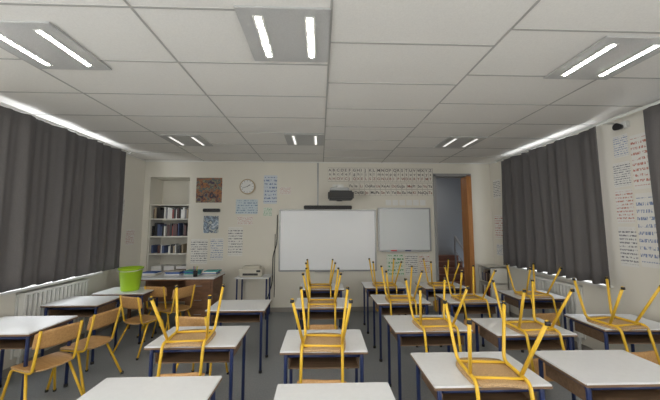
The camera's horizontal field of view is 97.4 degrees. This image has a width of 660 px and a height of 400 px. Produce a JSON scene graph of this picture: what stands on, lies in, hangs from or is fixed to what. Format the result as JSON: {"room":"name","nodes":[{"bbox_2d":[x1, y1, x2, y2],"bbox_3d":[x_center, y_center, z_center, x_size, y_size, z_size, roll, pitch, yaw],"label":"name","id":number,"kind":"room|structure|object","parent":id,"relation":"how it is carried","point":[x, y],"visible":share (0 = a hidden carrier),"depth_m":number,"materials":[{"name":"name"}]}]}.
{"room":"classroom","nodes":[
{"label":"classroom","id":0,"kind":"room"},
{"bbox_2d":[0,154,145,369],"bbox_3d":[-3.870,0.342,1.642,0.220,3.150,9.240,0,-5,-2],"label":"wall","id":1,"kind":"structure","parent":0,"point":[134,182],"depth_m":5.55,"materials":[{"name":"paint"}]},
{"bbox_2d":[10,279,89,364],"bbox_3d":[-3.788,1.660,4.029,0.110,0.950,1.080,0,-5,-2],"label":"radiator","id":2,"kind":"object","parent":1,"relation":"attached to","point":[27,303],"visible":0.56,"depth_m":3.78,"materials":[{"name":"white metal"}]},
{"bbox_2d":[0,272,102,295],"bbox_3d":[-3.790,1.123,3.861,0.100,0.030,1.950,0,-5,-2],"label":"trim","id":3,"kind":"structure","parent":1,"relation":"attached to","point":[96,273],"depth_m":3.84,"materials":[{"name":"white metal"}]},
{"bbox_2d":[0,102,131,153],"bbox_3d":[-3.691,-0.949,4.099,0.302,0.044,2.290,0,-5,-2],"label":"curtain rod","id":4,"kind":"object","parent":1,"relation":"attached to","point":[1,103],"visible":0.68,"depth_m":3.77,"materials":[{"name":"white metal"}]},
{"bbox_2d":[0,106,125,292],"bbox_3d":[-3.545,0.073,4.013,0.136,2.012,2.050,0,-5,-2],"label":"window curtain","id":5,"kind":"object","parent":4,"relation":"hanging from","point":[62,190],"visible":1,"depth_m":3.71,"materials":[{"name":"fabric"}]},
{"bbox_2d":[2,309,137,378],"bbox_3d":[-3.753,1.867,1.510,0.015,0.090,8.800,0,-5,-2],"label":"baseboard","id":6,"kind":"structure","parent":1,"relation":"attached to","point":[5,373],"depth_m":4.13,"materials":[{"name":"grey paint"}]},
{"bbox_2d":[125,229,134,244],"bbox_3d":[-3.898,0.725,5.650,0.004,0.300,0.250,0,-5,-2],"label":"poster","id":7,"kind":"object","parent":1,"relation":"attached to","point":[129,240],"visible":1,"depth_m":5.63,"materials":[{"name":"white paper"}]},
{"bbox_2d":[0,310,581,399],"bbox_3d":[-0.093,2.114,3.214,7.890,0.100,12.420,0,-5,-2],"label":"floor","id":8,"kind":"structure","parent":0,"point":[258,386],"depth_m":3.67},
{"bbox_2d":[0,316,77,399],"bbox_3d":[-3.271,1.667,2.991,0.804,0.750,0.564,0,-5,-2],"label":"school desk","id":9,"kind":"object","parent":8,"relation":"on","point":[16,332],"visible":0.92,"depth_m":2.98,"materials":[{"name":"white laminate"}]},
{"bbox_2d":[0,320,83,399],"bbox_3d":[-2.815,1.633,2.865,0.507,0.808,0.494,-2,-5,20],"label":"chair","id":10,"kind":"object","parent":8,"relation":"on","point":[59,335],"visible":0.94,"depth_m":2.81,"materials":[{"name":"wood"}]},
{"bbox_2d":[40,296,119,364],"bbox_3d":[-3.385,1.754,3.964,0.724,0.750,0.504,0,-5,-2],"label":"school desk","id":11,"kind":"object","parent":8,"relation":"on","point":[80,306],"visible":0.79,"depth_m":3.90,"materials":[{"name":"white laminate"}]},
{"bbox_2d":[45,306,123,393],"bbox_3d":[-2.770,1.674,3.328,0.507,0.808,0.494,-1,-5,8],"label":"chair","id":12,"kind":"object","parent":8,"relation":"on","point":[100,320],"visible":0.87,"depth_m":3.28,"materials":[{"name":"yellow metal"}]},
{"bbox_2d":[91,287,157,343],"bbox_3d":[-3.217,1.811,4.598,0.774,0.750,0.504,0,-5,-2],"label":"school desk","id":13,"kind":"object","parent":8,"relation":"on","point":[142,293],"visible":0.55,"depth_m":4.46,"materials":[{"name":"white laminate"}]},
{"bbox_2d":[116,266,143,291],"bbox_3d":[-3.187,1.258,4.638,0.367,0.358,0.353,0,-5,-2],"label":"plastic bucket","id":14,"kind":"object","parent":13,"relation":"on","point":[130,277],"visible":1,"depth_m":4.53,"materials":[{"name":"green"}]},
{"bbox_2d":[110,295,163,359],"bbox_3d":[-2.707,1.750,4.177,0.494,0.808,0.507,-2,-5,18],"label":"chair","id":15,"kind":"object","parent":8,"relation":"on","point":[126,302],"visible":0.87,"depth_m":4.04,"materials":[{"name":"wood"}]},
{"bbox_2d":[77,376,221,399],"bbox_3d":[-1.114,1.552,1.691,0.774,0.750,0.504,0,-5,-2],"label":"school desk","id":16,"kind":"object","parent":8,"relation":"on","point":[177,387],"visible":1,"depth_m":1.83,"materials":[{"name":"white laminate"}]},
{"bbox_2d":[136,286,181,337],"bbox_3d":[-2.798,1.810,4.851,0.494,0.808,0.507,-1,-5,8],"label":"chair","id":17,"kind":"object","parent":8,"relation":"on","point":[158,291],"visible":0.69,"depth_m":4.67,"materials":[{"name":"yellow metal"}]},
{"bbox_2d":[147,204,188,310],"bbox_3d":[-3.394,1.220,6.272,0.820,2.225,0.460,0,-5,-2],"label":"storage shelf","id":18,"kind":"object","parent":8,"relation":"on","point":[153,259],"visible":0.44,"depth_m":6.14,"materials":[{"name":"grey paint"}]},
{"bbox_2d":[151,207,188,271],"bbox_3d":[-3.398,1.057,6.261,0.750,1.798,0.310,0,-5,-2],"label":"binders","id":19,"kind":"object","parent":18,"relation":"in","point":[160,229],"visible":0.68,"depth_m":6.18,"materials":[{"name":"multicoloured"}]},
{"bbox_2d":[151,285,194,337],"bbox_3d":[-2.510,1.798,4.718,0.507,0.808,0.494,-3,-6,28],"label":"chair","id":20,"kind":"object","parent":8,"relation":"on","point":[183,292],"visible":0.83,"depth_m":4.63,"materials":[{"name":"yellow metal"}]},
{"bbox_2d":[126,272,224,328],"bbox_3d":[-2.792,1.815,5.308,1.500,0.869,0.615,0,-5,-2],"label":"desk","id":21,"kind":"object","parent":8,"relation":"on","point":[205,285],"visible":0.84,"depth_m":5.08,"materials":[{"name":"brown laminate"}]},
{"bbox_2d":[142,271,161,275],"bbox_3d":[-3.296,1.351,5.339,0.286,0.058,0.200,0,-5,-2],"label":"papers","id":22,"kind":"object","parent":21,"relation":"on","point":[146,273],"visible":0.86,"depth_m":5.26,"materials":[{"name":"paper"}]},
{"bbox_2d":[164,270,183,274],"bbox_3d":[-2.892,1.351,5.404,0.282,0.069,0.200,0,-5,-2],"label":"papers","id":23,"kind":"object","parent":21,"relation":"on","point":[169,272],"visible":0.95,"depth_m":5.31,"materials":[{"name":"white paper"}]},
{"bbox_2d":[183,269,202,274],"bbox_3d":[-2.556,1.348,5.416,0.295,0.078,0.200,0,-5,-2],"label":"papers","id":24,"kind":"object","parent":21,"relation":"on","point":[190,271],"visible":0.68,"depth_m":5.34,"materials":[{"name":"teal paper"}]},
{"bbox_2d":[202,269,221,274],"bbox_3d":[-2.213,1.352,5.427,0.298,0.072,0.200,0,-5,-2],"label":"papers","id":25,"kind":"object","parent":21,"relation":"on","point":[209,271],"visible":1,"depth_m":5.33,"materials":[{"name":"paper"}]},
{"bbox_2d":[144,326,249,399],"bbox_3d":[-1.199,1.640,2.685,0.774,0.750,0.504,0,-5,-2],"label":"school desk","id":26,"kind":"object","parent":8,"relation":"on","point":[222,348],"visible":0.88,"depth_m":2.59,"materials":[{"name":"white laminate"}]},
{"bbox_2d":[148,284,224,376],"bbox_3d":[-1.253,1.211,2.583,0.494,0.808,0.507,1,-5,-6],"label":"chair","id":27,"kind":"object","parent":26,"relation":"on","point":[190,337],"visible":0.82,"depth_m":2.49,"materials":[{"name":"yellow metal"}]},
{"bbox_2d":[175,316,228,375],"bbox_3d":[-1.473,1.672,3.303,0.494,0.808,0.507,-1,-5,6],"label":"chair","id":28,"kind":"object","parent":8,"relation":"on","point":[183,320],"visible":0.14,"depth_m":3.12,"materials":[{"name":"wood"}]},
{"bbox_2d":[205,300,271,373],"bbox_3d":[-1.166,1.734,3.742,0.724,0.750,0.504,0,-5,-2],"label":"school desk","id":29,"kind":"object","parent":8,"relation":"on","point":[231,311],"visible":0.79,"depth_m":3.65,"materials":[{"name":"white laminate"}]},
{"bbox_2d":[234,274,271,319],"bbox_3d":[-1.506,1.893,5.715,0.640,0.785,0.460,0,-5,-2],"label":"table","id":30,"kind":"object","parent":8,"relation":"on","point":[265,276],"visible":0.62,"depth_m":5.56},
{"bbox_2d":[239,265,264,276],"bbox_3d":[-1.540,1.404,5.750,0.430,0.194,0.355,0,-5,-2],"label":"printer","id":31,"kind":"object","parent":30,"relation":"on","point":[247,270],"depth_m":5.58,"materials":[{"name":"white plastic"}]},
{"bbox_2d":[295,298,348,329],"bbox_3d":[-0.100,1.745,3.859,0.724,0.750,0.504,0,-5,-1],"label":"school desk","id":32,"kind":"object","parent":8,"relation":"on","point":[316,312],"visible":0.39,"depth_m":3.73,"materials":[{"name":"white laminate"}]},
{"bbox_2d":[302,267,341,329],"bbox_3d":[-0.103,1.316,3.759,0.494,0.808,0.507,0,-5,-1],"label":"chair","id":33,"kind":"object","parent":32,"relation":"on","point":[318,302],"visible":0.8,"depth_m":3.63,"materials":[{"name":"yellow metal"}]},
{"bbox_2d":[301,283,343,329],"bbox_3d":[-0.136,1.838,4.904,0.724,0.750,0.504,0,-5,-2],"label":"school desk","id":34,"kind":"object","parent":8,"relation":"on","point":[315,293],"visible":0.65,"depth_m":4.75,"materials":[{"name":"white laminate"}]},
{"bbox_2d":[305,259,335,297],"bbox_3d":[-0.162,1.409,4.804,0.494,0.808,0.507,0,-5,-3],"label":"chair","id":35,"kind":"object","parent":34,"relation":"on","point":[314,285],"visible":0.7,"depth_m":4.72,"materials":[{"name":"yellow metal"}]},
{"bbox_2d":[279,329,367,383],"bbox_3d":[-0.055,1.631,2.585,0.724,0.750,0.504,0,-5,-1],"label":"school desk","id":36,"kind":"object","parent":8,"relation":"on","point":[355,348],"visible":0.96,"depth_m":2.47,"materials":[{"name":"white laminate"}]},
{"bbox_2d":[290,286,352,383],"bbox_3d":[-0.060,1.202,2.485,0.494,0.808,0.507,0,-5,2],"label":"chair","id":37,"kind":"object","parent":36,"relation":"on","point":[310,342],"visible":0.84,"depth_m":2.39,"materials":[{"name":"yellow metal"}]},
{"bbox_2d":[274,382,394,399],"bbox_3d":[0.029,1.544,1.611,0.724,0.750,0.504,0,-5,-2],"label":"school desk","id":38,"kind":"object","parent":8,"relation":"on","point":[367,390],"visible":1,"depth_m":1.79,"materials":[{"name":"white laminate"}]},
{"bbox_2d":[361,282,406,333],"bbox_3d":[0.940,1.851,5.041,0.724,0.750,0.504,0,-5,-1],"label":"school desk","id":39,"kind":"object","parent":8,"relation":"on","point":[368,287],"visible":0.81,"depth_m":4.91,"materials":[{"name":"white laminate"}]},
{"bbox_2d":[368,258,401,311],"bbox_3d":[0.931,1.421,4.941,0.494,0.808,0.507,0,-5,-1],"label":"chair","id":40,"kind":"object","parent":39,"relation":"on","point":[375,284],"visible":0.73,"depth_m":4.86,"materials":[{"name":"yellow metal"}]},
{"bbox_2d":[370,294,430,361],"bbox_3d":[0.974,1.763,4.066,0.724,0.750,0.504,0,-5,-3],"label":"school desk","id":41,"kind":"object","parent":8,"relation":"on","point":[382,305],"visible":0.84,"depth_m":3.95,"materials":[{"name":"white laminate"}]},
{"bbox_2d":[380,265,422,333],"bbox_3d":[0.968,1.335,3.966,0.494,0.808,0.507,0,-5,1],"label":"chair","id":42,"kind":"object","parent":41,"relation":"on","point":[389,298],"visible":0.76,"depth_m":3.88,"materials":[{"name":"yellow metal"}]},
{"bbox_2d":[384,315,472,399],"bbox_3d":[1.009,1.673,3.050,0.774,0.750,0.504,0,-5,-2],"label":"school desk","id":43,"kind":"object","parent":8,"relation":"on","point":[404,331],"visible":0.66,"depth_m":2.95,"materials":[{"name":"white laminate"}]},
{"bbox_2d":[404,278,469,352],"bbox_3d":[1.070,1.244,2.953,0.494,0.808,0.507,0,-5,-3],"label":"chair","id":44,"kind":"object","parent":43,"relation":"on","point":[425,324],"visible":0.63,"depth_m":2.87,"materials":[{"name":"yellow metal"}]},
{"bbox_2d":[415,282,465,318],"bbox_3d":[1.921,1.849,5.026,0.724,0.750,0.504,0,-5,-3],"label":"school desk","id":45,"kind":"object","parent":8,"relation":"on","point":[428,291],"visible":0.44,"depth_m":4.98,"materials":[{"name":"white laminate"}]},
{"bbox_2d":[422,258,460,311],"bbox_3d":[1.888,1.420,4.925,0.494,0.808,0.507,0,-5,2],"label":"chair","id":46,"kind":"object","parent":45,"relation":"on","point":[434,285],"visible":0.64,"depth_m":4.80,"materials":[{"name":"yellow metal"}]},
{"bbox_2d":[438,255,464,293],"bbox_3d":[2.917,2.041,8.022,1.800,0.900,1.430,0,-5,-2],"label":"staircase","id":47,"kind":"structure","parent":8,"relation":"on","point":[443,260],"depth_m":8.06,"materials":[{"name":"brown wood"}]},
{"bbox_2d":[454,236,463,268],"bbox_3d":[3.395,1.693,7.527,0.044,1.505,0.592,0,-5,-2],"label":"stair handrail","id":48,"kind":"object","parent":8,"relation":"on","point":[455,237],"visible":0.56,"depth_m":7.79,"materials":[{"name":"metal"}]},
{"bbox_2d":[435,294,501,351],"bbox_3d":[1.953,1.766,4.100,0.724,0.750,0.504,0,-5,-1],"label":"school desk","id":49,"kind":"object","parent":8,"relation":"on","point":[481,308],"visible":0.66,"depth_m":4.00,"materials":[{"name":"white laminate"}]},
{"bbox_2d":[443,265,496,333],"bbox_3d":[1.923,1.337,3.999,0.494,0.808,0.507,1,-5,-6],"label":"chair","id":50,"kind":"object","parent":49,"relation":"on","point":[469,298],"visible":0.69,"depth_m":3.90,"materials":[{"name":"yellow metal"}]},
{"bbox_2d":[410,351,552,399],"bbox_3d":[1.044,1.586,2.075,0.774,0.750,0.504,0,-5,-2],"label":"school desk","id":51,"kind":"object","parent":8,"relation":"on","point":[440,373],"visible":0.71,"depth_m":2.01,"materials":[{"name":"white laminate"}]},
{"bbox_2d":[443,300,550,399],"bbox_3d":[1.105,1.157,1.977,0.494,0.808,0.507,0,-5,3],"label":"chair","id":52,"kind":"object","parent":51,"relation":"on","point":[482,372],"visible":1,"depth_m":1.93,"materials":[{"name":"yellow metal"}]},
{"bbox_2d":[479,264,509,316],"bbox_3d":[3.341,1.829,5.921,0.340,0.950,0.440,0,-5,-2],"label":"bookcase","id":53,"kind":"object","parent":8,"relation":"on","point":[500,277],"visible":0.57,"depth_m":5.73,"materials":[{"name":"grey paint"}]},
{"bbox_2d":[482,269,490,296],"bbox_3d":[3.306,1.828,5.909,0.210,0.808,0.358,0,-5,-2],"label":"books","id":54,"kind":"object","parent":53,"relation":"in","point":[486,272],"visible":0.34,"depth_m":5.93,"materials":[{"name":"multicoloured paper"}]},
{"bbox_2d":[471,318,577,399],"bbox_3d":[1.953,1.664,2.954,0.774,0.750,0.504,0,-5,-1],"label":"school desk","id":55,"kind":"object","parent":8,"relation":"on","point":[490,328],"visible":0.59,"depth_m":2.87,"materials":[{"name":"white laminate"}]},
{"bbox_2d":[491,279,574,380],"bbox_3d":[1.985,1.235,2.855,0.494,0.808,0.507,0,-5,-4],"label":"chair","id":56,"kind":"object","parent":55,"relation":"on","point":[524,327],"visible":0.69,"depth_m":2.75,"materials":[{"name":"yellow metal"}]},
{"bbox_2d":[498,290,567,352],"bbox_3d":[3.026,1.787,4.327,0.724,0.750,0.504,0,-5,0],"label":"school desk","id":57,"kind":"object","parent":8,"relation":"on","point":[509,296],"visible":0.52,"depth_m":4.24,"materials":[{"name":"white laminate"}]},
{"bbox_2d":[506,263,562,326],"bbox_3d":[2.972,1.358,4.225,0.494,0.808,0.507,1,-5,-6],"label":"chair","id":58,"kind":"object","parent":57,"relation":"on","point":[550,317],"visible":0.76,"depth_m":4.09,"materials":[{"name":"yellow metal"}]},
{"bbox_2d":[534,350,659,399],"bbox_3d":[2.043,1.589,2.110,0.774,0.750,0.504,0,-5,-2],"label":"school desk","id":59,"kind":"object","parent":8,"relation":"on","point":[588,374],"visible":0.98,"depth_m":2.08,"materials":[{"name":"white laminate"}]},
{"bbox_2d":[564,314,659,351],"bbox_3d":[3.109,1.677,3.094,0.774,0.750,0.504,0,-5,0],"label":"school desk","id":60,"kind":"object","parent":8,"relation":"on","point":[606,335],"visible":0.68,"depth_m":3.06,"materials":[{"name":"white laminate"}]},
{"bbox_2d":[572,277,659,364],"bbox_3d":[2.966,1.247,2.989,0.494,0.808,0.507,1,-5,-10],"label":"chair","id":61,"kind":"object","parent":60,"relation":"on","point":[614,322],"visible":0.85,"depth_m":2.89,"materials":[{"name":"yellow metal"}]},
{"bbox_2d":[138,162,493,312],"bbox_3d":[-0.201,0.769,6.429,7.450,3.150,0.550,0,-5,-2],"label":"wall","id":62,"kind":"structure","parent":0,"point":[165,182],"depth_m":6.18,"materials":[{"name":"paint"}]},
{"bbox_2d":[190,239,207,263],"bbox_3d":[-2.725,1.071,6.034,0.340,0.520,0.004,0,-5,-2],"label":"sheet","id":63,"kind":"object","parent":62,"relation":"attached to","point":[199,247],"visible":1,"depth_m":6.03,"materials":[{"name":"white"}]},
{"bbox_2d":[196,178,221,202],"bbox_3d":[-2.565,-0.209,6.154,0.540,0.530,0.004,0,-5,-2],"label":"poster","id":64,"kind":"object","parent":62,"relation":"attached to","point":[208,190],"visible":1,"depth_m":6.15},
{"bbox_2d":[203,216,218,232],"bbox_3d":[-2.500,0.514,6.092,0.310,0.360,0.004,0,-5,-2],"label":"photo poster","id":65,"kind":"object","parent":62,"relation":"attached to","point":[210,225],"visible":1,"depth_m":6.09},
{"bbox_2d":[210,238,222,260],"bbox_3d":[-2.365,1.027,6.051,0.260,0.470,0.004,0,-5,-2],"label":"sheet","id":66,"kind":"object","parent":62,"relation":"attached to","point":[216,246],"visible":1,"depth_m":6.05,"materials":[{"name":"white"}]},
{"bbox_2d":[228,227,242,255],"bbox_3d":[-1.985,0.869,6.078,0.300,0.610,0.004,0,-5,-2],"label":"sheet","id":67,"kind":"object","parent":62,"relation":"attached to","point":[235,234],"visible":1,"depth_m":6.08,"materials":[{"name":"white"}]},
{"bbox_2d":[237,216,252,224],"bbox_3d":[-1.795,0.436,6.124,0.320,0.180,0.004,0,-5,-2],"label":"sheet","id":68,"kind":"object","parent":62,"relation":"attached to","point":[241,220],"visible":1,"depth_m":6.12,"materials":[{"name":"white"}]},
{"bbox_2d":[236,199,257,213],"bbox_3d":[-1.765,0.142,6.151,0.460,0.310,0.004,0,-5,-2],"label":"chart","id":69,"kind":"object","parent":62,"relation":"attached to","point":[243,206],"visible":1,"depth_m":6.15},
{"bbox_2d":[239,179,255,194],"bbox_3d":[-1.754,-0.283,6.165,0.330,0.330,0.053,0,-5,-2],"label":"wall clock","id":70,"kind":"object","parent":62,"relation":"attached to","point":[247,186],"visible":1,"depth_m":6.15,"materials":[{"name":"beige"}]},
{"bbox_2d":[263,207,271,215],"bbox_3d":[-1.326,0.248,6.157,0.180,0.180,0.004,0,-5,-2],"label":"note","id":71,"kind":"object","parent":62,"relation":"attached to","point":[267,211],"visible":1,"depth_m":6.16,"materials":[{"name":"green"}]},
{"bbox_2d":[263,175,276,203],"bbox_3d":[-1.276,-0.225,6.201,0.280,0.610,0.004,0,-5,-2],"label":"chart","id":72,"kind":"object","parent":62,"relation":"attached to","point":[270,181],"visible":1,"depth_m":6.20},
{"bbox_2d":[267,215,277,299],"bbox_3d":[-1.215,1.214,6.056,0.218,1.803,0.035,0,-5,-2],"label":"power cable","id":73,"kind":"object","parent":62,"relation":"attached to","point":[277,215],"visible":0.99,"depth_m":6.04,"materials":[{"name":"black plastic"}]},
{"bbox_2d":[280,187,290,193],"bbox_3d":[-0.956,-0.199,6.210,0.240,0.160,0.004,0,-5,-2],"label":"note","id":74,"kind":"object","parent":62,"relation":"attached to","point":[283,190],"visible":1,"depth_m":6.21,"materials":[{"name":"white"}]},
{"bbox_2d":[317,163,318,204],"bbox_3d":[-0.261,-0.342,6.239,0.030,0.930,0.020,0,-5,-2],"label":"cable trunking","id":75,"kind":"object","parent":62,"relation":"attached to","point":[317,163],"visible":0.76,"depth_m":6.23,"materials":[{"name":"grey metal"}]},
{"bbox_2d":[278,209,376,271],"bbox_3d":[-0.045,0.847,6.100,2.055,1.298,0.100,0,-5,-2],"label":"whiteboard","id":76,"kind":"object","parent":62,"relation":"attached to","point":[319,236],"visible":1,"depth_m":6.12,"materials":[{"name":"white"}]},
{"bbox_2d":[304,205,351,208],"bbox_3d":[-0.045,0.158,6.162,1.020,0.080,0.089,0,-5,-2],"label":"bar","id":77,"kind":"object","parent":62,"relation":"attached to","point":[305,206],"visible":1,"depth_m":6.12,"materials":[{"name":"black plastic"}]},
{"bbox_2d":[328,184,353,200],"bbox_3d":[0.204,-0.165,5.938,0.500,0.395,0.620,0,-5,-2],"label":"projector","id":78,"kind":"object","parent":62,"relation":"attached to","point":[338,192],"visible":1,"depth_m":5.65,"materials":[{"name":"black plastic"}]},
{"bbox_2d":[270,306,434,311],"bbox_3d":[0.271,2.270,6.028,6.495,0.090,0.015,0,-5,-2],"label":"baseboard","id":79,"kind":"structure","parent":62,"relation":"attached to","point":[431,308],"depth_m":6.03,"materials":[{"name":"grey paint"}]},
{"bbox_2d":[328,168,432,195],"bbox_3d":[1.103,-0.397,6.297,2.300,0.610,0.008,0,-5,-2],"label":"chart","id":80,"kind":"object","parent":62,"relation":"attached to","point":[334,174],"visible":0.97,"depth_m":6.30,"materials":[{"name":"beige"}]},
{"bbox_2d":[103,100,659,163],"bbox_3d":[-0.038,-1.205,1.914,7.450,0.020,8.800,0,-5,-2],"label":"trim","id":81,"kind":"structure","parent":62,"relation":"attached to","point":[658,100],"depth_m":6.23,"materials":[{"name":"paint"}]},
{"bbox_2d":[387,254,403,275],"bbox_3d":[1.383,1.372,6.151,0.360,0.460,0.004,0,-5,-2],"label":"sheet","id":82,"kind":"object","parent":62,"relation":"attached to","point":[398,257],"visible":0.86,"depth_m":6.15,"materials":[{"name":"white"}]},
{"bbox_2d":[378,208,431,251],"bbox_3d":[1.594,0.630,6.177,1.135,0.932,0.100,0,-5,-2],"label":"whiteboard","id":83,"kind":"object","parent":62,"relation":"attached to","point":[399,229],"visible":1,"depth_m":6.19,"materials":[{"name":"white"}]},
{"bbox_2d":[386,200,425,205],"bbox_3d":[1.638,0.058,6.278,0.870,0.120,0.004,0,-5,-2],"label":"cards","id":84,"kind":"object","parent":62,"relation":"attached to","point":[388,202],"visible":1,"depth_m":6.28,"materials":[{"name":"white paper"}]},
{"bbox_2d":[405,254,417,275],"bbox_3d":[1.732,1.373,6.164,0.260,0.460,0.004,0,-5,-2],"label":"sheet","id":85,"kind":"object","parent":62,"relation":"attached to","point":[410,259],"visible":0.93,"depth_m":6.16,"materials":[{"name":"white"}]},
{"bbox_2d":[419,254,429,275],"bbox_3d":[2.012,1.374,6.173,0.220,0.460,0.004,0,-5,-2],"label":"sheet","id":86,"kind":"object","parent":62,"relation":"attached to","point":[425,256],"visible":0.86,"depth_m":6.17,"materials":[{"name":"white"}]},
{"bbox_2d":[433,174,475,299],"bbox_3d":[2.668,0.883,6.349,0.840,2.910,0.250,0,-5,-2],"label":"trim","id":87,"kind":"structure","parent":62,"relation":"attached to","point":[467,214],"depth_m":6.30,"materials":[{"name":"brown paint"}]},
{"bbox_2d":[0,0,659,162],"bbox_3d":[-0.038,-1.264,1.920,7.890,0.100,9.240,0,-5,-2],"label":"ceiling","id":88,"kind":"structure","parent":0,"point":[106,33],"depth_m":2.76,"materials":[{"name":"tile"}]},
{"bbox_2d":[0,20,111,69],"bbox_3d":[-2.216,-1.172,2.247,0.610,0.021,0.600,0,-5,-2],"label":"ceiling lamp","id":89,"kind":"object","parent":88,"relation":"attached to","point":[41,44],"depth_m":2.22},
{"bbox_2d":[158,134,212,145],"bbox_3d":[-2.301,-0.955,4.686,0.610,0.021,0.600,0,-5,-2],"label":"ceiling lamp","id":90,"kind":"object","parent":88,"relation":"attached to","point":[179,140],"depth_m":4.63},
{"bbox_2d":[234,5,330,61],"bbox_3d":[-0.310,-1.183,2.124,0.610,0.021,0.600,0,-5,-2],"label":"ceiling lamp","id":91,"kind":"object","parent":88,"relation":"attached to","point":[272,33],"depth_m":2.05,"materials":[{"name":"metal"}]},
{"bbox_2d":[284,133,323,145],"bbox_3d":[-0.399,-0.959,4.642,0.610,0.021,0.600,0,-5,-2],"label":"ceiling lamp","id":92,"kind":"object","parent":88,"relation":"attached to","point":[291,138],"depth_m":4.60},
{"bbox_2d":[0,0,659,162],"bbox_3d":[-0.038,-1.213,1.915,7.450,0.005,8.800,0,-5,-2],"label":"ceiling grid","id":93,"kind":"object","parent":88,"relation":"attached to","point":[125,1],"depth_m":2.79,"materials":[{"name":"grey"}]},
{"bbox_2d":[435,136,487,147],"bbox_3d":[2.138,-0.946,4.781,0.610,0.021,0.600,0,-5,-2],"label":"ceiling lamp","id":94,"kind":"object","parent":88,"relation":"attached to","point":[452,141],"depth_m":4.71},
{"bbox_2d":[543,36,659,79],"bbox_3d":[2.301,-1.157,2.414,0.610,0.021,0.600,0,-5,-2],"label":"ceiling lamp","id":95,"kind":"object","parent":88,"relation":"attached to","point":[610,56],"depth_m":2.37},
{"bbox_2d":[436,178,463,266],"bbox_3d":[2.783,0.706,7.679,3.900,3.500,2.580,0,-5,-2],"label":"wall","id":96,"kind":"structure","parent":0,"point":[448,190],"depth_m":8.93,"materials":[{"name":"grey paint"}]},
{"bbox_2d":[489,109,659,356],"bbox_3d":[3.795,0.366,1.909,0.220,3.150,9.240,0,-5,-2],"label":"wall","id":97,"kind":"structure","parent":0,"point":[640,283],"depth_m":3.71,"materials":[{"name":"paint"}]},
{"bbox_2d":[493,179,500,198],"bbox_3d":[3.536,-0.234,6.147,0.004,0.400,0.250,0,-5,-2],"label":"poster","id":98,"kind":"object","parent":97,"relation":"attached to","point":[496,183],"visible":1,"depth_m":6.15,"materials":[{"name":"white paper"}]},
{"bbox_2d":[495,215,502,238],"bbox_3d":[3.537,0.560,6.051,0.004,0.500,0.300,0,-5,-2],"label":"poster","id":99,"kind":"object","parent":97,"relation":"attached to","point":[498,218],"visible":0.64,"depth_m":6.08,"materials":[{"name":"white paper"}]},
{"bbox_2d":[510,312,593,349],"bbox_3d":[3.677,1.890,1.768,0.015,0.090,8.800,0,-5,-2],"label":"baseboard","id":100,"kind":"structure","parent":97,"relation":"attached to","point":[584,347],"depth_m":4.22,"materials":[{"name":"grey paint"}]},
{"bbox_2d":[530,275,585,349],"bbox_3d":[3.528,1.724,4.581,0.110,0.920,0.980,0,-5,-2],"label":"radiator","id":101,"kind":"object","parent":97,"relation":"attached to","point":[573,306],"visible":0.43,"depth_m":4.31,"materials":[{"name":"white metal"}]},
{"bbox_2d":[508,265,613,287],"bbox_3d":[3.536,1.194,4.664,0.100,0.030,1.950,0,-5,-2],"label":"trim","id":102,"kind":"structure","parent":97,"relation":"attached to","point":[525,269],"depth_m":4.33,"materials":[{"name":"white metal"}]},
{"bbox_2d":[494,101,659,162],"bbox_3d":[3.530,-0.975,3.702,0.192,0.044,4.490,0,-5,-2],"label":"curtain rod","id":103,"kind":"object","parent":97,"relation":"attached to","point":[658,102],"visible":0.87,"depth_m":3.79,"materials":[{"name":"white metal"}]},
{"bbox_2d":[501,126,610,287],"bbox_3d":[3.431,0.150,4.653,0.128,2.032,2.070,0,-5,-2],"label":"window curtain","id":104,"kind":"object","parent":103,"relation":"hanging from","point":[553,213],"visible":0.98,"depth_m":4.35,"materials":[{"name":"fabric"}]},
{"bbox_2d":[643,104,659,257],"bbox_3d":[3.521,-0.059,2.314,0.146,2.032,1.651,0,-5,-2],"label":"window curtain","id":105,"kind":"object","parent":103,"relation":"hanging from","point":[651,115],"visible":1,"depth_m":3.08,"materials":[{"name":"fabric"}]},
{"bbox_2d":[613,133,628,158],"bbox_3d":[3.626,-0.671,3.618,0.004,0.280,0.170,0,-5,-2],"label":"poster","id":106,"kind":"object","parent":97,"relation":"attached to","point":[620,143],"visible":1,"depth_m":3.62,"materials":[{"name":"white paper"}]},
{"bbox_2d":[612,121,629,130],"bbox_3d":[3.569,-0.904,3.561,0.125,0.105,0.120,0,-5,-2],"label":"sensor","id":107,"kind":"object","parent":97,"relation":"attached to","point":[625,124],"visible":1,"depth_m":3.53,"materials":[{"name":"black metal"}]},
{"bbox_2d":[613,160,631,187],"bbox_3d":[3.625,-0.316,3.601,0.004,0.310,0.200,0,-5,-2],"label":"poster","id":108,"kind":"object","parent":97,"relation":"attached to","point":[621,170],"visible":1,"depth_m":3.59,"materials":[{"name":"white paper"}]},
{"bbox_2d":[615,188,634,222],"bbox_3d":[3.625,0.077,3.566,0.004,0.420,0.200,0,-5,-2],"label":"poster","id":109,"kind":"object","parent":97,"relation":"attached to","point":[624,197],"visible":1,"depth_m":3.56,"materials":[{"name":"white paper"}]},
{"bbox_2d":[618,227,638,267],"bbox_3d":[3.625,0.565,3.522,0.004,0.480,0.200,0,-5,-2],"label":"poster","id":110,"kind":"object","parent":97,"relation":"attached to","point":[627,235],"visible":1,"depth_m":3.52,"materials":[{"name":"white paper"}]},
{"bbox_2d":[630,132,650,189],"bbox_3d":[3.633,-0.456,3.383,0.004,0.650,0.200,0,-5,-2],"label":"poster","id":111,"kind":"object","parent":97,"relation":"attached to","point":[641,174],"visible":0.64,"depth_m":3.39,"materials":[{"name":"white paper"}]},
{"bbox_2d":[635,192,659,268],"bbox_3d":[3.633,0.341,3.312,0.004,0.850,0.200,0,-5,-2],"label":"poster","id":112,"kind":"object","parent":97,"relation":"attached to","point":[649,250],"visible":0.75,"depth_m":3.32,"materials":[{"name":"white paper"}]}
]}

